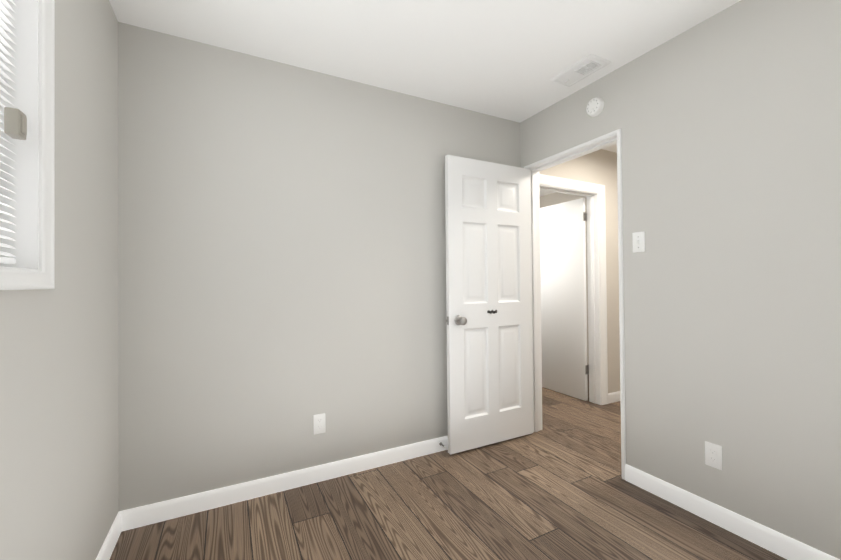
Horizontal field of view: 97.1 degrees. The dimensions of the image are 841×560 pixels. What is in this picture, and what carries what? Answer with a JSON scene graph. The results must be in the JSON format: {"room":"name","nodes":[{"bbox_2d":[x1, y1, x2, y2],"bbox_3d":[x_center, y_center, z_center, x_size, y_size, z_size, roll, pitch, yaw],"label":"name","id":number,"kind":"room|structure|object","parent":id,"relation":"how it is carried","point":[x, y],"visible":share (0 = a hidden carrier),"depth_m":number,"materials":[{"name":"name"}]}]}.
{"room":"empty bedroom","nodes":[
{"label":"empty bedroom","id":0,"kind":"room"},
{"bbox_2d":[0,0,118,559],"bbox_3d":[-0.790,-0.046,0.301,0.200,2.440,3.471,0,-1,-28],"label":"wall","id":1,"kind":"structure","parent":0,"point":[59,471],"depth_m":1.25,"materials":[{"name":"paint"}]},
{"bbox_2d":[0,0,54,289],"bbox_3d":[-0.928,-0.503,0.584,0.218,1.047,1.010,0,-1,-28],"label":"window","id":2,"kind":"structure","parent":1,"relation":"in","point":[33,156],"depth_m":1.02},
{"bbox_2d":[0,0,26,263],"bbox_3d":[-0.880,-0.509,0.609,0.068,0.921,0.888,0,-1,-28],"label":"window blind","id":3,"kind":"object","parent":2,"relation":"attached to","point":[14,122],"visible":1,"depth_m":0.96,"materials":[{"name":"plastic"}]},
{"bbox_2d":[96,513,120,559],"bbox_3d":[-0.682,1.128,0.333,0.013,0.092,3.218,0,-1,-28],"label":"baseboard","id":4,"kind":"structure","parent":1,"relation":"attached to","point":[108,545],"depth_m":1.61,"materials":[{"name":"white wood"}]},
{"bbox_2d":[118,22,520,510],"bbox_3d":[-0.295,-0.030,2.448,2.661,2.440,0.120,0,-1,-28],"label":"wall","id":5,"kind":"structure","parent":0,"point":[281,254],"depth_m":2.09,"materials":[{"name":"paint"}]},
{"bbox_2d":[118,436,447,531],"bbox_3d":[-0.307,1.144,2.350,2.541,0.092,0.013,0,-1,-28],"label":"baseboard","id":6,"kind":"structure","parent":5,"relation":"attached to","point":[141,516],"depth_m":2.06,"materials":[{"name":"white wood"}]},
{"bbox_2d":[313,413,325,434],"bbox_3d":[-0.599,0.854,2.205,0.070,0.115,0.008,0,-1,-28],"label":"electrical outlet","id":7,"kind":"object","parent":5,"relation":"attached to","point":[319,423],"visible":1,"depth_m":2.20,"materials":[{"name":"white plastic"}]},
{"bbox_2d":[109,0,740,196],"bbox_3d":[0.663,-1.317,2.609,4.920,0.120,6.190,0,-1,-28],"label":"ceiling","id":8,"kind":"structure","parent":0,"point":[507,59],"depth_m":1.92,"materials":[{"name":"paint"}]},
{"bbox_2d":[550,54,610,86],"bbox_3d":[0.961,-1.254,2.244,0.170,0.019,0.295,0,-1,-28],"label":"ceiling vent","id":9,"kind":"object","parent":8,"relation":"in","point":[585,67],"visible":1,"depth_m":2.22,"materials":[{"name":"white metal"}]},
{"bbox_2d":[109,374,786,559],"bbox_3d":[0.686,1.233,2.585,4.920,0.100,6.190,0,-1,-28],"label":"floor","id":10,"kind":"structure","parent":0,"point":[557,487],"depth_m":1.86,"materials":[{"name":"brown wood"}]},
{"bbox_2d":[540,192,588,364],"bbox_3d":[2.515,-0.038,4.260,0.120,2.440,4.940,0,-1,-28],"label":"wall","id":11,"kind":"structure","parent":0,"point":[555,198],"depth_m":5.09,"materials":[{"name":"paint"}]},
{"bbox_2d":[539,149,619,392],"bbox_3d":[1.699,-0.037,3.598,1.939,2.440,0.120,0,-1,-28],"label":"wall","id":12,"kind":"structure","parent":0,"point":[598,166],"depth_m":3.60,"materials":[{"name":"paint"}]},
{"bbox_2d":[540,198,588,400],"bbox_3d":[1.439,0.191,3.960,0.176,1.980,0.772,0,-1,-28],"label":"hall door","id":13,"kind":"structure","parent":12,"relation":"in","point":[565,368],"depth_m":3.83,"materials":[{"name":"white wood"}]},
{"bbox_2d":[539,174,607,404],"bbox_3d":[1.333,0.289,3.393,0.942,2.391,0.139,0,-1,-28],"label":"door frame","id":14,"kind":"structure","parent":12,"relation":"attached to","point":[594,193],"depth_m":3.54,"materials":[{"name":"white wood"}]},
{"bbox_2d":[608,391,620,403],"bbox_3d":[2.185,1.134,3.759,0.905,0.092,0.013,0,-1,-28],"label":"baseboard","id":15,"kind":"structure","parent":12,"relation":"attached to","point":[613,397],"depth_m":3.57,"materials":[{"name":"white wood"}]},
{"bbox_2d":[520,0,840,559],"bbox_3d":[1.605,-0.056,1.549,0.120,2.440,3.231,0,-1,-28],"label":"wall","id":16,"kind":"structure","parent":0,"point":[727,121],"depth_m":1.71,"materials":[{"name":"paint"}]},
{"bbox_2d":[524,128,625,479],"bbox_3d":[1.071,0.292,2.581,0.149,2.374,0.808,0,-1,-28],"label":"door frame","id":17,"kind":"structure","parent":16,"relation":"attached to","point":[593,145],"depth_m":2.77,"materials":[{"name":"white wood"}]},
{"bbox_2d":[445,155,532,454],"bbox_3d":[0.516,0.160,2.691,0.768,2.020,0.176,0,-1,-28],"label":"door","id":18,"kind":"structure","parent":17,"relation":"attached to","point":[489,309],"depth_m":2.66,"materials":[{"name":"white wood"}]},
{"bbox_2d":[586,97,603,116],"bbox_3d":[1.097,-1.094,2.346,0.038,0.112,0.112,0,-1,-28],"label":"smoke detector","id":19,"kind":"object","parent":16,"relation":"attached to","point":[594,107],"visible":1,"depth_m":2.33,"materials":[{"name":"white plastic"}]},
{"bbox_2d":[632,231,644,252],"bbox_3d":[1.234,-0.215,2.109,0.020,0.115,0.070,0,-1,-28],"label":"light switch","id":20,"kind":"object","parent":16,"relation":"attached to","point":[638,241],"visible":1,"depth_m":2.11,"materials":[{"name":"white plastic"}]},
{"bbox_2d":[705,441,721,469],"bbox_3d":[1.411,0.846,1.790,0.008,0.115,0.070,0,-1,-28],"label":"electrical outlet","id":21,"kind":"object","parent":16,"relation":"attached to","point":[713,454],"visible":1,"depth_m":1.79,"materials":[{"name":"white plastic"}]},
{"bbox_2d":[625,464,839,559],"bbox_3d":[1.560,1.119,1.501,0.013,0.092,3.218,0,-1,-28],"label":"baseboard","id":22,"kind":"structure","parent":16,"relation":"attached to","point":[775,542],"depth_m":1.73,"materials":[{"name":"white wood"}]}
]}

